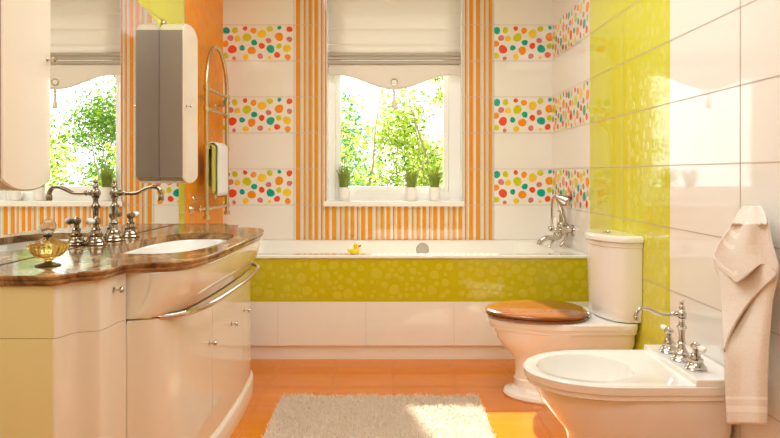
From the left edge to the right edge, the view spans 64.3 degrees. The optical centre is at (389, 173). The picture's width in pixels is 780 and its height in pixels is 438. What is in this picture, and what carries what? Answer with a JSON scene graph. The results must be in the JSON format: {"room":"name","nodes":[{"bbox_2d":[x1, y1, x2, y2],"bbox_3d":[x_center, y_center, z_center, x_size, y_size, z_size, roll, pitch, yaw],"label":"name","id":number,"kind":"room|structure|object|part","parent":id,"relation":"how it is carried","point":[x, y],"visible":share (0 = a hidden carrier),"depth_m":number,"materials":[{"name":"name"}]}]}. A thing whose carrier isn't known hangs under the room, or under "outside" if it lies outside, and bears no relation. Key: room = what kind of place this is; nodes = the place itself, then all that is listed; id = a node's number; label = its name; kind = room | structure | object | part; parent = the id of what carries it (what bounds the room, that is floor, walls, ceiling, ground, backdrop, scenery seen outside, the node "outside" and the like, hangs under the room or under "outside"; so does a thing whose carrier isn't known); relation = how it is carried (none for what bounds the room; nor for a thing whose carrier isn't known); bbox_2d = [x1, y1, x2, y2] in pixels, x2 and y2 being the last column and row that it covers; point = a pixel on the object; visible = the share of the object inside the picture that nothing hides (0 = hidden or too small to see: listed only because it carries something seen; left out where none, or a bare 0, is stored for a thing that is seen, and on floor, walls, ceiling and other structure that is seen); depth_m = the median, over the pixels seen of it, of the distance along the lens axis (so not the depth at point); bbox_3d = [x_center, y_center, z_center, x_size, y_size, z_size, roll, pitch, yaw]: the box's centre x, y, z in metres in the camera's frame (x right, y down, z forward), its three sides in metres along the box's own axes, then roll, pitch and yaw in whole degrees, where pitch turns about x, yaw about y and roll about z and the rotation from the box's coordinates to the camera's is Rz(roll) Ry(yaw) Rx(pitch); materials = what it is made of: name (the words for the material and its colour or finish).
{"room":"bathroom","nodes":[
{"label":"bathroom","id":0,"kind":"room"},
{"bbox_2d":[0,0,222,264],"bbox_3d":[-1.259,-0.264,1.788,0.201,2.620,5.476,0,0,0],"label":"wall","id":1,"kind":"structure","parent":0,"point":[205,17],"depth_m":3.83,"materials":[{"name":"orange tile"}]},
{"bbox_2d":[0,0,56,190],"bbox_3d":[-1.079,-0.362,1.772,0.146,0.820,0.243,0,0,0],"label":"upper cabinet","id":2,"kind":"object","parent":1,"relation":"attached to","point":[25,59],"visible":1,"depth_m":1.76,"materials":[{"name":"beige paint"}]},
{"bbox_3d":[-1.095,-0.353,1.651,0.116,0.733,0.002,0,0,0],"label":"panel","id":3,"kind":"part","parent":2,"relation":"part of","materials":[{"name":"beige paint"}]},
{"bbox_3d":[-1.020,-0.345,1.872,0.029,0.015,0.015,0,0,0],"label":"knob","id":4,"kind":"part","parent":2,"relation":"part of","materials":[{"name":"silver metal"}]},
{"bbox_2d":[0,0,178,263],"bbox_3d":[-1.155,-0.272,2.510,0.004,1.079,1.750,0,0,0],"label":"mirror","id":5,"kind":"object","parent":1,"relation":"attached to","point":[104,78],"visible":0.56,"depth_m":2.44,"materials":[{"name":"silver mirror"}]},
{"bbox_2d":[159,24,197,182],"bbox_3d":[-1.079,-0.362,3.220,0.146,0.820,0.244,0,0,0],"label":"upper cabinet","id":6,"kind":"object","parent":1,"relation":"attached to","point":[178,43],"visible":1,"depth_m":3.10,"materials":[{"name":"beige paint"}]},
{"bbox_3d":[-1.095,-0.353,3.099,0.116,0.733,0.002,0,0,0],"label":"panel","id":7,"kind":"part","parent":6,"relation":"part of","materials":[{"name":"beige paint"}]},
{"bbox_3d":[-1.042,-0.362,3.221,0.013,0.820,0.242,0,0,0],"label":"door","id":8,"kind":"part","parent":6,"relation":"part of","materials":[{"name":"beige paint"}]},
{"bbox_2d":[189,45,229,219],"bbox_3d":[-1.113,-0.267,3.864,0.095,1.075,0.563,0,0,0],"label":"towel radiator","id":9,"kind":"object","parent":1,"relation":"attached to","point":[206,88],"visible":0.92,"depth_m":3.67,"materials":[{"name":"silver"}]},
{"bbox_2d":[209,144,216,193],"bbox_3d":[-1.084,-0.030,3.877,0.047,0.302,0.324,0,0,0],"label":"towel","id":10,"kind":"object","parent":9,"relation":"hanging from","point":[212,152],"visible":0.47,"depth_m":3.77,"materials":[{"name":"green fabric"}]},
{"bbox_2d":[209,142,227,195],"bbox_3d":[-1.084,-0.032,3.889,0.082,0.332,0.229,0,0,0],"label":"towel","id":11,"kind":"object","parent":9,"relation":"hanging from","point":[222,150],"visible":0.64,"depth_m":3.88,"materials":[{"name":"white fabric"}]},
{"bbox_3d":[-1.085,-0.509,3.894,0.021,0.021,0.462,0,0,0],"label":"rail","id":12,"kind":"part","parent":9,"relation":"part of","materials":[{"name":"beige"}]},
{"bbox_3d":[-1.085,-0.389,3.894,0.021,0.021,0.462,0,0,0],"label":"rail","id":13,"kind":"part","parent":9,"relation":"part of","materials":[{"name":"beige"}]},
{"bbox_3d":[-1.085,0.206,3.894,0.021,0.021,0.462,0,0,0],"label":"rail","id":14,"kind":"part","parent":9,"relation":"part of","materials":[{"name":"beige"}]},
{"bbox_2d":[338,187,349,200],"bbox_3d":[-0.322,0.140,4.341,0.086,0.096,0.086,0,0,0],"label":"pot","id":15,"kind":"object","parent":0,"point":[343,191],"depth_m":4.31,"materials":[{"name":"white ceramic"}]},
{"bbox_2d":[223,0,551,239],"bbox_3d":[-0.018,-0.264,4.415,2.685,2.620,0.221,0,0,0],"label":"wall","id":16,"kind":"structure","parent":0,"point":[275,51],"depth_m":4.31,"materials":[{"name":"white tile"}]},
{"bbox_2d":[323,0,463,205],"bbox_3d":[0.025,-0.565,4.376,0.974,1.578,0.210,0,0,0],"label":"window","id":17,"kind":"structure","parent":16,"relation":"in","point":[451,190],"depth_m":4.40,"materials":[{"name":"white"}]},
{"bbox_2d":[335,165,354,200],"bbox_3d":[-0.324,0.057,4.340,0.182,0.261,0.123,0,0,0],"label":"potted grass","id":18,"kind":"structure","parent":17,"relation":"on","point":[343,190],"depth_m":4.31,"materials":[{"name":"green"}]},
{"bbox_3d":[0.015,-0.573,4.444,0.804,1.392,0.055,0,0,0],"label":"sash","id":19,"kind":"part","parent":17,"relation":"part of","materials":[{"name":"white wood"}]},
{"bbox_3d":[0.025,0.206,4.336,0.974,0.036,0.130,0,0,0],"label":"sill","id":20,"kind":"part","parent":17,"relation":"part of","materials":[{"name":"white"}]},
{"bbox_3d":[0.030,-0.572,4.441,0.940,1.565,0.080,0,0,0],"label":"frame","id":21,"kind":"part","parent":17,"relation":"part of","materials":[{"name":"white wood"}]},
{"bbox_2d":[328,0,460,108],"bbox_3d":[0.030,-0.901,4.326,0.926,0.887,0.041,0,0,0],"label":"blind","id":22,"kind":"object","parent":17,"relation":"attached to","point":[394,45],"visible":1,"depth_m":4.33,"materials":[{"name":"fabric"}]},
{"bbox_2d":[400,167,421,200],"bbox_3d":[0.140,0.067,4.337,0.177,0.242,0.120,0,0,0],"label":"potted grass","id":23,"kind":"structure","parent":17,"relation":"on","point":[411,189],"depth_m":4.31,"materials":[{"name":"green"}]},
{"bbox_2d":[405,187,416,200],"bbox_3d":[0.148,0.140,4.341,0.086,0.096,0.086,0,0,0],"label":"pot","id":24,"kind":"object","parent":23,"relation":"on","point":[411,192],"depth_m":4.31,"materials":[{"name":"white ceramic"}]},
{"bbox_2d":[425,167,443,200],"bbox_3d":[0.317,0.067,4.339,0.182,0.242,0.121,0,0,0],"label":"potted grass","id":25,"kind":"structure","parent":17,"relation":"on","point":[434,189],"depth_m":4.31,"materials":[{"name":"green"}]},
{"bbox_2d":[429,187,440,200],"bbox_3d":[0.312,0.140,4.341,0.086,0.096,0.086,0,0,0],"label":"pot","id":26,"kind":"object","parent":25,"relation":"on","point":[434,192],"depth_m":4.31,"materials":[{"name":"white ceramic"}]},
{"bbox_2d":[230,359,566,437],"bbox_3d":[-0.018,1.121,1.788,2.685,0.151,5.476,0,0,0],"label":"floor","id":27,"kind":"structure","parent":0,"point":[509,417],"depth_m":3.10,"materials":[{"name":"orange tile"}]},
{"bbox_2d":[0,238,260,437],"bbox_3d":[-0.872,0.672,2.510,0.557,0.748,1.716,0,0,0],"label":"vanity cabinet","id":28,"kind":"object","parent":27,"relation":"on","point":[167,354],"visible":0.88,"depth_m":1.89,"materials":[{"name":"beige wood"}]},
{"bbox_3d":[-1.028,0.372,1.673,0.245,0.141,0.016,0,0,0],"label":"panel","id":29,"kind":"part","parent":28,"relation":"part of","materials":[{"name":"yellow paint"}]},
{"bbox_3d":[-1.028,0.701,1.673,0.245,0.514,0.016,0,0,0],"label":"panel","id":30,"kind":"part","parent":28,"relation":"part of","materials":[{"name":"yellow paint"}]},
{"bbox_3d":[-0.843,0.370,1.769,0.055,0.144,0.245,0,0,25],"label":"drawer","id":31,"kind":"part","parent":28,"relation":"part of","materials":[{"name":"beige paint"}]},
{"bbox_3d":[-0.843,0.701,1.769,0.055,0.514,0.245,0,0,25],"label":"door","id":32,"kind":"part","parent":28,"relation":"part of","materials":[{"name":"beige paint"}]},
{"bbox_3d":[-0.797,0.341,1.825,0.029,0.020,0.020,0,0,0],"label":"knob","id":33,"kind":"part","parent":28,"relation":"part of","materials":[{"name":"silver metal"}]},
{"bbox_2d":[0,224,263,285],"bbox_3d":[-0.871,0.284,2.510,0.564,0.029,1.730,0,0,0],"label":"countertop","id":34,"kind":"structure","parent":28,"relation":"on","point":[82,263],"depth_m":2.00,"materials":[{"name":"brown stone"}]},
{"bbox_2d":[26,219,69,267],"bbox_3d":[-1.005,0.201,1.823,0.112,0.138,0.109,0,0,0],"label":"perfume bottle","id":35,"kind":"object","parent":34,"relation":"on","point":[48,248],"visible":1,"depth_m":1.80,"materials":[{"name":"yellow glass"}]},
{"bbox_2d":[85,178,163,245],"bbox_3d":[-1.034,0.144,2.511,0.237,0.252,0.460,0,0,0],"label":"tap","id":36,"kind":"object","parent":34,"relation":"on","point":[96,238],"visible":1,"depth_m":2.50,"materials":[{"name":"silver metal"}]},
{"bbox_3d":[-1.115,0.176,2.305,0.027,0.026,0.048,0,0,0],"label":"lever","id":37,"kind":"part","parent":36,"relation":"part of","materials":[{"name":"white ceramic"}]},
{"bbox_3d":[-1.115,0.215,2.356,0.072,0.109,0.072,0,0,0],"label":"handle","id":38,"kind":"part","parent":36,"relation":"part of","materials":[{"name":"silver metal"}]},
{"bbox_3d":[-1.115,0.215,2.666,0.072,0.109,0.072,0,0,0],"label":"handle","id":39,"kind":"part","parent":36,"relation":"part of","materials":[{"name":"silver metal"}]},
{"bbox_3d":[-1.008,0.076,2.511,0.186,0.064,0.024,0,0,0],"label":"spout","id":40,"kind":"part","parent":36,"relation":"part of","materials":[{"name":"silver metal"}]},
{"bbox_2d":[124,239,226,271],"bbox_3d":[-0.838,0.370,2.475,0.364,0.140,0.776,0,0,0],"label":"washbasin","id":41,"kind":"object","parent":34,"relation":"in","point":[193,244],"visible":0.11,"depth_m":2.78,"materials":[{"name":"white ceramic"}]},
{"bbox_3d":[-0.697,0.700,2.070,0.085,0.504,0.415,0,0,20],"label":"door","id":42,"kind":"part","parent":28,"relation":"part of","materials":[{"name":"beige paint"}]},
{"bbox_3d":[-0.640,0.611,2.242,0.029,0.020,0.020,0,0,0],"label":"knob","id":43,"kind":"part","parent":28,"relation":"part of","materials":[{"name":"silver metal"}]},
{"bbox_3d":[-0.657,0.700,2.510,0.018,0.504,0.466,0,0,0],"label":"door","id":44,"kind":"part","parent":28,"relation":"part of","materials":[{"name":"beige paint"}]},
{"bbox_3d":[-0.697,0.700,2.950,0.085,0.504,0.415,0,0,-20],"label":"door","id":45,"kind":"part","parent":28,"relation":"part of","materials":[{"name":"beige paint"}]},
{"bbox_2d":[262,392,495,437],"bbox_3d":[-0.044,1.028,2.572,0.936,0.035,0.642,0,0,0],"label":"bath rug","id":46,"kind":"object","parent":27,"relation":"on","point":[297,415],"visible":1,"depth_m":2.62,"materials":[{"name":"beige carpet"}]},
{"bbox_2d":[251,240,588,358],"bbox_3d":[-0.018,0.751,3.892,2.285,0.590,0.820,0,0,0],"label":"bathtub","id":47,"kind":"object","parent":27,"relation":"on","point":[311,299],"visible":0.83,"depth_m":3.49,"materials":[{"name":"white plastic"}]},
{"bbox_2d":[347,243,360,253],"bbox_3d":[-0.204,0.425,3.530,0.083,0.062,0.043,0,0,0],"label":"rubber duck","id":48,"kind":"object","parent":47,"relation":"on","point":[354,250],"visible":1,"depth_m":3.52},
{"bbox_2d":[485,229,643,404],"bbox_3d":[0.789,0.659,2.955,0.666,0.774,0.426,0,0,0],"label":"toilet","id":49,"kind":"object","parent":27,"relation":"on","point":[527,328],"visible":0.83,"depth_m":2.80,"materials":[{"name":"white ceramic"}]},
{"bbox_3d":[0.692,0.642,2.955,0.471,0.025,0.400,0,0,0],"label":"seat lid","id":50,"kind":"part","parent":49,"relation":"part of","materials":[{"name":"brown wood"}]},
{"bbox_3d":[1.030,0.293,2.955,0.184,0.030,0.426,0,0,0],"label":"cistern lid","id":51,"kind":"part","parent":49,"relation":"part of","materials":[{"name":"white ceramic"}]},
{"bbox_2d":[523,345,731,437],"bbox_3d":[0.793,0.846,2.150,0.658,0.400,0.410,0,0,0],"label":"bidet","id":52,"kind":"object","parent":27,"relation":"on","point":[645,393],"visible":0.83,"depth_m":2.00,"materials":[{"name":"white ceramic"}]},
{"bbox_2d":[633,300,706,371],"bbox_3d":[1.008,0.541,2.147,0.238,0.209,0.237,0,0,-44],"label":"tap","id":53,"kind":"object","parent":52,"relation":"on","point":[694,363],"visible":1,"depth_m":2.14,"materials":[{"name":"silver metal"}]},
{"bbox_3d":[0.922,0.485,2.150,0.156,0.053,0.020,0,0,0],"label":"spout","id":54,"kind":"part","parent":53,"relation":"part of","materials":[{"name":"silver metal"}]},
{"bbox_3d":[1.012,0.601,2.248,0.070,0.090,0.070,0,0,0],"label":"handle","id":55,"kind":"part","parent":53,"relation":"part of","materials":[{"name":"silver metal"}]},
{"bbox_3d":[1.012,0.601,2.052,0.070,0.090,0.070,0,0,0],"label":"handle","id":56,"kind":"part","parent":53,"relation":"part of","materials":[{"name":"silver metal"}]},
{"bbox_3d":[1.012,0.568,2.010,0.022,0.022,0.040,0,0,0],"label":"lever","id":57,"kind":"part","parent":53,"relation":"part of","materials":[{"name":"white ceramic"}]},
{"bbox_2d":[552,0,779,437],"bbox_3d":[1.224,-0.264,1.788,0.201,2.620,5.476,0,0,0],"label":"wall","id":58,"kind":"structure","parent":0,"point":[666,113],"depth_m":2.47,"materials":[{"name":"white tile"}]},
{"bbox_2d":[537,194,574,247],"bbox_3d":[1.020,0.293,3.870,0.209,0.330,0.196,0,0,0],"label":"mixer tap","id":59,"kind":"object","parent":58,"relation":"attached to","point":[562,228],"visible":1,"depth_m":3.85,"materials":[{"name":"silver metal"}]},
{"bbox_3d":[1.000,0.401,3.870,0.168,0.094,0.033,0,0,0],"label":"spout","id":60,"kind":"part","parent":59,"relation":"part of","materials":[{"name":"silver metal"}]},
{"bbox_3d":[1.016,0.303,3.810,0.028,0.070,0.028,0,0,0],"label":"lever","id":61,"kind":"part","parent":59,"relation":"part of","materials":[{"name":"white ceramic"}]},
{"bbox_3d":[1.034,0.346,3.810,0.068,0.036,0.035,0,0,0],"label":"handle","id":62,"kind":"part","parent":59,"relation":"part of","materials":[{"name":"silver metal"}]},
{"bbox_3d":[1.104,0.131,1.885,0.040,0.040,0.040,0,0,0],"label":"wall hook","id":63,"kind":"object","parent":58,"relation":"attached to","visible":0},
{"bbox_2d":[713,205,778,424],"bbox_3d":[1.061,0.432,1.876,0.057,0.682,0.368,0,0,0],"label":"towel","id":64,"kind":"object","parent":63,"relation":"hanging from","point":[746,264],"visible":1,"depth_m":1.84,"materials":[{"name":"white fabric"}]},
{"label":"outside","id":65,"kind":"structure","parent":0,"visible":0},
{"bbox_3d":[0.000,1.521,32.263,60.000,0.250,55.474,0,0,0],"label":"ground","id":66,"kind":"structure","parent":65,"visible":0},
{"bbox_2d":[341,117,380,185],"bbox_3d":[-0.939,0.121,11.455,2.269,2.679,1.550,0,0,0],"label":"tree","id":67,"kind":"object","parent":66,"relation":"on","point":[352,123],"visible":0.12,"depth_m":11.38,"materials":[{"name":"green plant"}]},
{"bbox_2d":[341,80,437,185],"bbox_3d":[-0.148,0.209,6.435,1.089,2.383,0.815,0,0,23],"label":"tree","id":68,"kind":"object","parent":66,"relation":"on","point":[348,117],"visible":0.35,"depth_m":6.50,"materials":[{"name":"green plant"}]},
{"bbox_2d":[349,85,442,185],"bbox_3d":[0.071,0.072,8.843,2.145,2.766,1.542,0,0,13],"label":"tree","id":69,"kind":"object","parent":66,"relation":"on","point":[395,140],"visible":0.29,"depth_m":8.56,"materials":[{"name":"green plant"}]},
{"bbox_2d":[405,76,442,185],"bbox_3d":[0.564,0.035,7.056,0.992,2.731,0.618,0,0,31],"label":"tree","id":70,"kind":"object","parent":66,"relation":"on","point":[439,94],"visible":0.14,"depth_m":7.07,"materials":[{"name":"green plant"}]},
{"bbox_2d":[434,131,442,179],"bbox_3d":[1.775,-0.199,11.498,2.213,3.256,1.609,0,0,-17],"label":"tree","id":71,"kind":"object","parent":66,"relation":"on","point":[438,134],"visible":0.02,"depth_m":11.26,"materials":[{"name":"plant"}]}
]}

